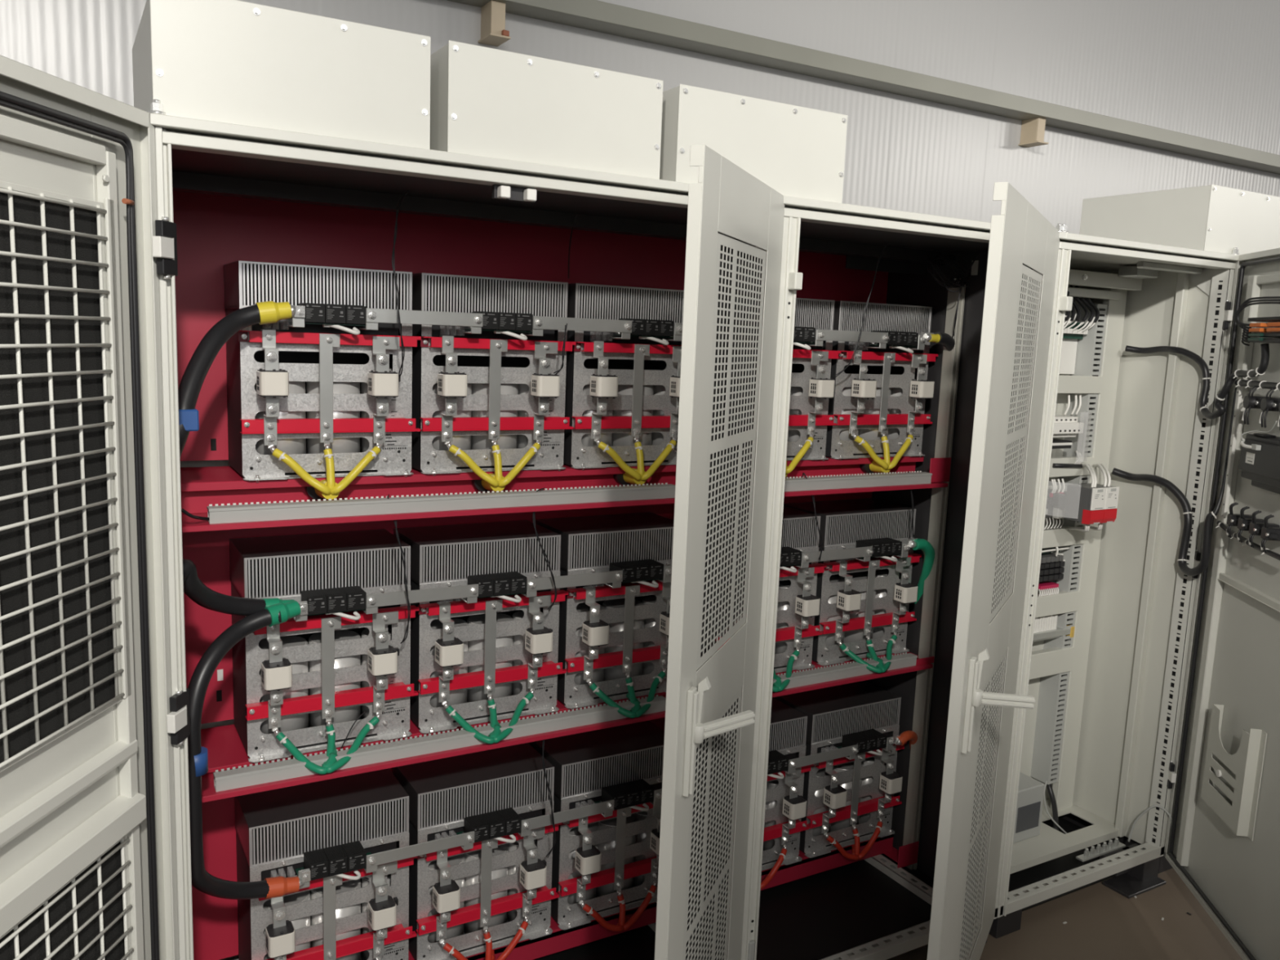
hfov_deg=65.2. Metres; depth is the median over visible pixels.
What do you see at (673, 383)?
print
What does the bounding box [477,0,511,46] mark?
stub
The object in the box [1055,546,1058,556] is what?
wire
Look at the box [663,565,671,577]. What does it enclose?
bar
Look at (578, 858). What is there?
print
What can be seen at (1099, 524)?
wire
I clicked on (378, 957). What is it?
lead
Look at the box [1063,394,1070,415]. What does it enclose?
wire
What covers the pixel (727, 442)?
vent
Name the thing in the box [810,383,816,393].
print
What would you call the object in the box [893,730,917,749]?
power cable
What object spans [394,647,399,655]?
switch
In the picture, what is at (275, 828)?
sink
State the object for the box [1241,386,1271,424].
lamp
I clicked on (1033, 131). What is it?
stub
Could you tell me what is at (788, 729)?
sink
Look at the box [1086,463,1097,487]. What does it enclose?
wire
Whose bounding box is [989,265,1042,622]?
vent
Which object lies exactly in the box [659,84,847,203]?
box
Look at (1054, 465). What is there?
cable grommet
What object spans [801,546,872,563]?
bar
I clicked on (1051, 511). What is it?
relay
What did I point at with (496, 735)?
lead
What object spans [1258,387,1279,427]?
lamp
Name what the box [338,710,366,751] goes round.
wire
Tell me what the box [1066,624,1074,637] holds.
clamp
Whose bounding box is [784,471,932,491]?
duct
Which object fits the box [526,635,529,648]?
print
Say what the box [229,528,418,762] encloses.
module
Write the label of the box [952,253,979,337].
wire
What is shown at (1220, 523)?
wire bundle
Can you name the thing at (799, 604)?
print
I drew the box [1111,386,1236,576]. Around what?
wire bundle
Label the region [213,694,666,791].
duct
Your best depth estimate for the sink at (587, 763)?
3.03 m
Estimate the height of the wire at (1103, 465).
0.065 m
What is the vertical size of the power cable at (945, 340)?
0.532 m
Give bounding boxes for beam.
[447,0,1279,174]
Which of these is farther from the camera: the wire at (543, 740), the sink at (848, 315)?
the sink at (848, 315)
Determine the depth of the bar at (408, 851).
2.62 m
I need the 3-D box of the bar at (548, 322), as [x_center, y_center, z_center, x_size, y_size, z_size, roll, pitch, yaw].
[-0.148,-0.410,2.640,0.291,0.033,0.004,-3,10,-30]
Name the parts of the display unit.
white cord, grey cord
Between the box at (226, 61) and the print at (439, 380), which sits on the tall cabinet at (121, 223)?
the box at (226, 61)
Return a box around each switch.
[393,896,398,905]
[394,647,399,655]
[1226,502,1251,537]
[1236,506,1263,542]
[1248,510,1279,547]
[1260,514,1279,552]
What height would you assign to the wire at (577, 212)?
0.159 m
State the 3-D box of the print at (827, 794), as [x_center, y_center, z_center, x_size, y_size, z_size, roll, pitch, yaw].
[0.631,1.072,3.365,0.001,0.031,0.024,-3,10,-30]
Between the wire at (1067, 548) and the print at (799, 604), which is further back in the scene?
the wire at (1067, 548)
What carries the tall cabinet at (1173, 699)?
on the floor
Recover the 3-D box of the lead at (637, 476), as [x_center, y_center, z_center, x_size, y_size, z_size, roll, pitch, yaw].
[-0.016,-0.060,2.843,0.269,0.157,0.104,-3,10,-30]
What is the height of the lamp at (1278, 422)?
0.128 m
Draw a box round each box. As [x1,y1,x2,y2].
[132,0,431,149]
[430,40,663,179]
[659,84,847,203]
[1079,184,1279,255]
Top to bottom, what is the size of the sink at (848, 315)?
0.108 m
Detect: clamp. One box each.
[178,408,199,431]
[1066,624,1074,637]
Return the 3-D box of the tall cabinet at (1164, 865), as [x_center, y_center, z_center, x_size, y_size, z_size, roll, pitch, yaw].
[2.167,0.295,4.141,0.800,2.300,0.820,-3,10,-30]
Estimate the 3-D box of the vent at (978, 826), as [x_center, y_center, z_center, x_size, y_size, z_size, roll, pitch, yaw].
[0.947,0.934,2.773,0.002,0.871,0.394,7,9,28]
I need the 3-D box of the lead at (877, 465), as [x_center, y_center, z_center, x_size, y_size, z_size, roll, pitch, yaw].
[0.794,-0.096,3.311,0.269,0.157,0.104,-3,10,-30]
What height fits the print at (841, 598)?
0.031 m
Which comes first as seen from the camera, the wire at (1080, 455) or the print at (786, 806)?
the print at (786, 806)
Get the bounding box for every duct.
[206,482,675,524]
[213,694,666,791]
[773,652,917,688]
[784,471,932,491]
[1030,304,1107,784]
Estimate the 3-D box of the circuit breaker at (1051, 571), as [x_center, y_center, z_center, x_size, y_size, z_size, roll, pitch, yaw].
[1.519,0.344,3.802,0.315,0.150,0.056,-3,10,-30]
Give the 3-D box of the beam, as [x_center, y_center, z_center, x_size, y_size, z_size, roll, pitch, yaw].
[0.837,-1.746,4.245,18.500,0.067,0.126,-3,10,-30]
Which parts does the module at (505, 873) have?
plate, plate, plate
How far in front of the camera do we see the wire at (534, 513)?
2.64 m
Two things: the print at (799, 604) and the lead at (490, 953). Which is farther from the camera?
the print at (799, 604)
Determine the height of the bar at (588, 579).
0.033 m
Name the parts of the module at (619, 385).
plate, plate, plate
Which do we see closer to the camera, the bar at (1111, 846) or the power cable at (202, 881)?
the power cable at (202, 881)
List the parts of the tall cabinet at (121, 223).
frame, door, panel, red panel, rail, handle plate, door, handle lever, floor plate, rail, rail, wire coil, handle plate, door, handle lever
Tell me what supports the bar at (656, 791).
attached to the module at (593, 855)
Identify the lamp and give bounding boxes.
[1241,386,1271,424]
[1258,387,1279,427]
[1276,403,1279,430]
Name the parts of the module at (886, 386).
plate, plate, plate, plate, plate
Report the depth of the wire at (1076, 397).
3.73 m
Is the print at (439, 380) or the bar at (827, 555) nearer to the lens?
the print at (439, 380)
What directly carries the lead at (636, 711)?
attached to the module at (608, 628)
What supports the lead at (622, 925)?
attached to the module at (593, 855)
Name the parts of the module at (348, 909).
plate, plate, plate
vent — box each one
[682,686,742,959]
[696,233,766,670]
[958,648,1007,959]
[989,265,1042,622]
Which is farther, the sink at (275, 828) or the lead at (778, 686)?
the lead at (778, 686)
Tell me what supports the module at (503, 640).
on the tall cabinet at (121, 223)
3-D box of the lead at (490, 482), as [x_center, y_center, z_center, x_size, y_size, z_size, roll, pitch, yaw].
[-0.387,-0.043,2.629,0.269,0.157,0.104,-3,10,-30]
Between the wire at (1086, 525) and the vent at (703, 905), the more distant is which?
the wire at (1086, 525)
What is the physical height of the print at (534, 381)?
0.031 m
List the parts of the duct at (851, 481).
lid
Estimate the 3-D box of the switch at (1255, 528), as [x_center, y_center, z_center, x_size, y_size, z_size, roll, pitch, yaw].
[1.938,0.154,3.102,0.077,0.119,0.048,3,8,7]
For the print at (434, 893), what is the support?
attached to the module at (505, 873)
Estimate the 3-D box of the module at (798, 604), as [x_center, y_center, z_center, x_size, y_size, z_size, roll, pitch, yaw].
[0.375,0.367,3.258,0.422,0.509,0.337,-3,10,-30]
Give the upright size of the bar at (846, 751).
0.033 m
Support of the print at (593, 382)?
attached to the module at (619, 385)
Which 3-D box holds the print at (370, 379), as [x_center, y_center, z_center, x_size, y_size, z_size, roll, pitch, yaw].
[-0.647,-0.229,2.397,0.001,0.031,0.024,-3,10,-30]
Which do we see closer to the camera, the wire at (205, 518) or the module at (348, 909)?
the wire at (205, 518)
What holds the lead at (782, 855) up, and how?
attached to the module at (785, 803)
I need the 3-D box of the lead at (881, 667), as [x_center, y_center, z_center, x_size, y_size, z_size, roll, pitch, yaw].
[0.799,0.577,3.354,0.269,0.113,0.116,-3,10,-30]
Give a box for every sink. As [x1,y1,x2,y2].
[223,260,412,310]
[229,528,410,598]
[234,768,408,867]
[392,742,554,831]
[393,520,560,585]
[412,272,568,317]
[528,720,664,799]
[535,511,673,571]
[567,283,684,323]
[768,697,807,751]
[773,680,901,745]
[781,506,820,549]
[783,497,915,547]
[794,297,835,332]
[832,300,932,334]
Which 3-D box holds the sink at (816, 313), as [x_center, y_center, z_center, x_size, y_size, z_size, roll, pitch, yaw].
[0.381,-0.524,3.170,0.404,0.108,0.236,-3,10,-30]
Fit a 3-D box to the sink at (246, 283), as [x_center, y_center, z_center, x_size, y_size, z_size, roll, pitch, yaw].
[-0.800,-0.471,2.487,0.404,0.108,0.236,-3,10,-30]
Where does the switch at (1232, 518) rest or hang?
attached to the tall cabinet at (1173, 699)
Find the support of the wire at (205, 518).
attached to the duct at (240, 513)
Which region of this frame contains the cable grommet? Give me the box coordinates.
[1052,463,1082,467]
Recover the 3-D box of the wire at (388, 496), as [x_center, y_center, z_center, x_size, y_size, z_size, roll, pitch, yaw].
[-0.597,0.227,2.466,0.056,0.386,0.050,-6,11,-43]
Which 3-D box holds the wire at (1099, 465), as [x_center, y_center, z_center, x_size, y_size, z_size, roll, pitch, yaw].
[1.703,-0.020,3.697,0.016,0.065,0.222,4,8,14]
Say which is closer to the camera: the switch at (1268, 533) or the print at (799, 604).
the switch at (1268, 533)
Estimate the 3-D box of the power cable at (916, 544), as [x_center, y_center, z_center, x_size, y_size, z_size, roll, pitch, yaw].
[0.975,0.407,3.486,0.087,0.446,0.260,5,9,21]
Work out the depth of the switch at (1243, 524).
3.18 m
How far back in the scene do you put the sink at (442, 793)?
2.82 m
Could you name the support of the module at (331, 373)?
on the tall cabinet at (121, 223)
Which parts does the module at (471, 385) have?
plate, plate, plate, plate, plate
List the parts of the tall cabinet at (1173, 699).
partition panel, terminal strip, rail, mounting rail, mounting plate, floor plate, mounting frame, rail, frame, panel, perforated post, door, door frame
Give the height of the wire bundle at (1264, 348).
0.262 m
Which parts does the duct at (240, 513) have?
lid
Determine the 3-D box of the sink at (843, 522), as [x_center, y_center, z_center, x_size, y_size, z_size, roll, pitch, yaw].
[0.725,0.145,3.484,0.404,0.108,0.236,-3,10,-30]
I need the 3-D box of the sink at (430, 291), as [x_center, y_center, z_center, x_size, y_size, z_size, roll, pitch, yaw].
[-0.430,-0.488,2.701,0.404,0.108,0.236,-3,10,-30]
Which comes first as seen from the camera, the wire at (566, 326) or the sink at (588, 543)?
the wire at (566, 326)
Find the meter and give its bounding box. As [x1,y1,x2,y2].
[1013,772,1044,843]
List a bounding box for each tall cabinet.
[0,55,1066,959]
[916,224,1279,959]
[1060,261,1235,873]
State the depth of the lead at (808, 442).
3.10 m
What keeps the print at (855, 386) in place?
attached to the module at (886, 386)
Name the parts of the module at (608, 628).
plate, plate, plate, plate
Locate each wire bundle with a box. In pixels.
[1062,284,1099,339]
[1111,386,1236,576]
[1124,342,1269,419]
[1215,520,1279,559]
[1234,296,1279,346]
[1234,378,1279,391]
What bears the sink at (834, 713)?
in the module at (861, 787)
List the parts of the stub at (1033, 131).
foot plate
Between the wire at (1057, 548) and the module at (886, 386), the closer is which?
the module at (886, 386)
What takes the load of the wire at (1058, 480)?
attached to the terminal
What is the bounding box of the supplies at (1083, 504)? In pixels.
[1047,484,1106,524]
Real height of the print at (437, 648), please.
0.031 m
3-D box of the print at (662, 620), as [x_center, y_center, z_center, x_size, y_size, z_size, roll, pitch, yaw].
[0.068,0.423,2.926,0.001,0.031,0.024,-3,10,-30]
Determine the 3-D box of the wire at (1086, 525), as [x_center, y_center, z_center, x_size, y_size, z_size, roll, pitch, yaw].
[1.619,0.172,3.686,0.018,0.062,0.189,3,8,7]
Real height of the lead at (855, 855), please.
0.135 m
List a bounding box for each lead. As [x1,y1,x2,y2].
[267,436,382,499]
[271,706,382,774]
[376,953,381,959]
[439,911,529,959]
[441,683,535,743]
[444,434,542,492]
[578,875,657,931]
[586,663,666,718]
[593,431,676,485]
[760,840,787,888]
[772,643,799,692]
[785,429,813,476]
[823,814,883,860]
[836,627,897,673]
[851,427,913,473]
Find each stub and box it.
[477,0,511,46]
[1018,117,1048,147]
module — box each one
[223,260,421,482]
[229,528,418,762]
[234,768,417,959]
[392,742,561,959]
[393,520,568,733]
[411,272,575,475]
[528,720,664,929]
[535,511,673,708]
[563,283,684,470]
[696,506,826,672]
[761,697,813,871]
[773,680,906,857]
[783,497,921,666]
[786,297,840,461]
[825,300,937,460]
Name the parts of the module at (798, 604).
plate, plate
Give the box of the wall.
[0,0,1279,234]
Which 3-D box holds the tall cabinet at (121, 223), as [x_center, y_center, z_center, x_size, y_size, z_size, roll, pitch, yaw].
[-0.085,0.429,2.519,2.871,2.326,1.389,-3,10,-30]
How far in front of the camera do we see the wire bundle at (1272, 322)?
3.12 m
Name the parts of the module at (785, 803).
plate, plate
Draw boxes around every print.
[368,377,371,391]
[368,655,371,669]
[368,909,371,923]
[433,892,436,906]
[435,647,439,661]
[438,378,441,391]
[520,870,524,883]
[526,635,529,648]
[532,379,536,391]
[576,856,580,869]
[583,628,587,640]
[591,380,595,392]
[651,836,655,849]
[660,618,665,631]
[671,381,675,392]
[783,803,789,814]
[796,601,802,612]
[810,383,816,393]
[825,792,830,804]
[838,595,844,606]
[853,383,858,394]
[880,778,886,789]
[895,588,901,599]
[911,384,917,394]
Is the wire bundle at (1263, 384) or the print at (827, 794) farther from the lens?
the print at (827, 794)
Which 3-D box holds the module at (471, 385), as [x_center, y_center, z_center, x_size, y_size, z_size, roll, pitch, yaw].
[-0.408,-0.282,2.690,0.422,0.509,0.337,-3,10,-30]
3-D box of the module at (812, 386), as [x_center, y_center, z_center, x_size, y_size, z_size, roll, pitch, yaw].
[0.402,-0.319,3.158,0.422,0.509,0.337,-3,10,-30]
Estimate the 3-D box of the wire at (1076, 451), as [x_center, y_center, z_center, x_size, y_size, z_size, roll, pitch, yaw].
[1.644,-0.080,3.766,0.023,0.059,0.075,7,9,29]
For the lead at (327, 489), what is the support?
attached to the module at (331, 373)
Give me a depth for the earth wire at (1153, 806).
3.75 m
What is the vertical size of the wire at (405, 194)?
0.436 m
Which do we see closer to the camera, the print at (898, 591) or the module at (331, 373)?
the module at (331, 373)
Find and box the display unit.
[1238,421,1279,493]
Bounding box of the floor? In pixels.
[886,867,1242,959]
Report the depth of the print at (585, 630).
2.80 m
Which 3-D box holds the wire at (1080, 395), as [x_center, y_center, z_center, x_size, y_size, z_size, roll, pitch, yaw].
[1.644,-0.282,3.743,0.020,0.078,0.018,-3,10,-30]
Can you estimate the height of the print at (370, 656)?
0.031 m
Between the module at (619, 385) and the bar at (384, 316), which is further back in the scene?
the module at (619, 385)
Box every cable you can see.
[177,301,307,616]
[187,600,310,899]
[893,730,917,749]
[907,537,934,603]
[920,332,955,351]
[1046,783,1058,831]
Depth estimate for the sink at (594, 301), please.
2.79 m
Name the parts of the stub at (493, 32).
foot plate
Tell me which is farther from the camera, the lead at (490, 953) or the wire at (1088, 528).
the wire at (1088, 528)
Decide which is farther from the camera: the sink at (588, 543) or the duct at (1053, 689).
the duct at (1053, 689)
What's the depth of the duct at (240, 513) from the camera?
2.46 m
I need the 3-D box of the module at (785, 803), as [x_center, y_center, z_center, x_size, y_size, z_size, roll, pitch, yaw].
[0.349,1.042,3.356,0.422,0.509,0.337,-3,10,-30]
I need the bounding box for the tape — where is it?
[194,746,208,776]
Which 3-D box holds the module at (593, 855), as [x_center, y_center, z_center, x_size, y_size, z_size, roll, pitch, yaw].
[-0.090,1.062,3.102,0.422,0.509,0.337,-3,10,-30]
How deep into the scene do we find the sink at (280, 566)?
2.51 m
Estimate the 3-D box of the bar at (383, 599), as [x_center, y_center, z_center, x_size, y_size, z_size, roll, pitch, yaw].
[-0.546,0.292,2.526,0.291,0.033,0.004,-3,10,-30]
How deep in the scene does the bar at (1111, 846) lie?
3.71 m
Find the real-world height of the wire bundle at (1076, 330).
0.222 m
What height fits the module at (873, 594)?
0.509 m
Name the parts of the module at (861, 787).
plate, plate, plate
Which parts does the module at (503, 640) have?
plate, plate, plate, plate, plate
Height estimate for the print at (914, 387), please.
0.031 m
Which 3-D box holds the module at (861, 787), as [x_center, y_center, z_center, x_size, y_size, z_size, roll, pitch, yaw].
[0.720,1.026,3.570,0.422,0.509,0.337,-3,10,-30]
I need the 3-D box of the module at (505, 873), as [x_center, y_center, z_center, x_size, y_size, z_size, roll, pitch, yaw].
[-0.461,1.079,2.887,0.422,0.509,0.337,-3,10,-30]
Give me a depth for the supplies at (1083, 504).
3.59 m
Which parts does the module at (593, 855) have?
plate, plate, plate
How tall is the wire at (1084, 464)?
0.065 m
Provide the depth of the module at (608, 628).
2.91 m
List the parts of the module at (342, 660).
plate, plate, plate, plate, plate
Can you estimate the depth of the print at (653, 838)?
3.02 m
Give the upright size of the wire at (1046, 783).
0.234 m
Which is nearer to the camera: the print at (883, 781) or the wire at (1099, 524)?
the print at (883, 781)
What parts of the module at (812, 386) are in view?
plate, plate, plate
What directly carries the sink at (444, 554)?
in the module at (503, 640)
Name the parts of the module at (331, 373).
plate, plate, plate, plate, plate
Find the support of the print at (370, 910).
attached to the module at (348, 909)
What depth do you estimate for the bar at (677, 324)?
2.78 m
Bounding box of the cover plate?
[1059,338,1077,374]
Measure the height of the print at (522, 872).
0.031 m
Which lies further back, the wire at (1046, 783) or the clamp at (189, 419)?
the wire at (1046, 783)
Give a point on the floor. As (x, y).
(1103, 923)
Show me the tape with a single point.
(201, 760)
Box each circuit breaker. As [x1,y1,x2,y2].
[1038,546,1065,589]
[1052,414,1084,448]
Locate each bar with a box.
[365,307,482,326]
[365,583,478,608]
[366,831,474,867]
[521,799,613,831]
[527,569,622,591]
[533,315,631,333]
[653,788,662,800]
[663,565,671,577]
[674,322,682,334]
[788,744,857,769]
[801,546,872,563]
[816,328,888,342]
[1075,837,1125,862]
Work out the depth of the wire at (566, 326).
2.60 m
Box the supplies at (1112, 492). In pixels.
[1048,483,1119,523]
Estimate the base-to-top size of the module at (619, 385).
0.509 m
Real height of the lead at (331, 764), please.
0.113 m
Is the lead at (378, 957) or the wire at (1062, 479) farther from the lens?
the wire at (1062, 479)
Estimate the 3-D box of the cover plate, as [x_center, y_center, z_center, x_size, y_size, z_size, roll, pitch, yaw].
[1.488,-0.469,3.690,0.372,0.152,0.006,-3,10,-30]
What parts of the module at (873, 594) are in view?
plate, plate, plate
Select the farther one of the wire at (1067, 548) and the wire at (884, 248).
the wire at (1067, 548)
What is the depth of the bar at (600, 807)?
2.83 m
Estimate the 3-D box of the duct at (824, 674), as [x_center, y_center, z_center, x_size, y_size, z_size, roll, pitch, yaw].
[0.531,0.630,3.194,0.937,0.038,0.038,-3,10,-30]
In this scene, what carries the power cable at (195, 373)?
attached to the module at (331, 373)
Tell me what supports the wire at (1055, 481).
attached to the terminal
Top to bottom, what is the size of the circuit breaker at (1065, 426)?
0.142 m
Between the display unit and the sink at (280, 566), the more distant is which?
the display unit
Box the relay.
[1044,497,1065,519]
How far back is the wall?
4.69 m
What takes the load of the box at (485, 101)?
on the tall cabinet at (121, 223)
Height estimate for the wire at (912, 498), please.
0.228 m
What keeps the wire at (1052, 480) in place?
attached to the terminal
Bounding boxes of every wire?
[181,508,209,520]
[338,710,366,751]
[386,494,410,643]
[391,191,408,377]
[532,488,556,611]
[542,739,555,857]
[553,323,567,374]
[568,212,577,278]
[801,472,822,560]
[833,241,888,377]
[908,471,914,537]
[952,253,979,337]
[1041,546,1070,552]
[1043,780,1066,833]
[1051,479,1054,493]
[1053,479,1057,493]
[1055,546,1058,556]
[1057,479,1061,493]
[1061,478,1065,492]
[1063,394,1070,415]
[1068,524,1088,532]
[1071,394,1077,414]
[1074,450,1079,463]
[1075,394,1081,414]
[1075,524,1089,531]
[1077,452,1082,463]
[1081,463,1094,488]
[1081,523,1101,530]
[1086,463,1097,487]
[1093,463,1106,487]
[1099,462,1111,486]
[1127,804,1172,841]
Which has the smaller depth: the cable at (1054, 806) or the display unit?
the display unit
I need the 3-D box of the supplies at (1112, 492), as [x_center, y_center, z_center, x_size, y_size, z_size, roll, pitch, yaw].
[1.634,0.073,3.717,0.072,0.132,0.266,-3,10,-30]
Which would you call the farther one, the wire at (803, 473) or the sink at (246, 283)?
the wire at (803, 473)
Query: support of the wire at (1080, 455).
attached to the tall cabinet at (1173, 699)
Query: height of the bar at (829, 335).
0.033 m
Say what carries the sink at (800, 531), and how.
in the module at (798, 604)

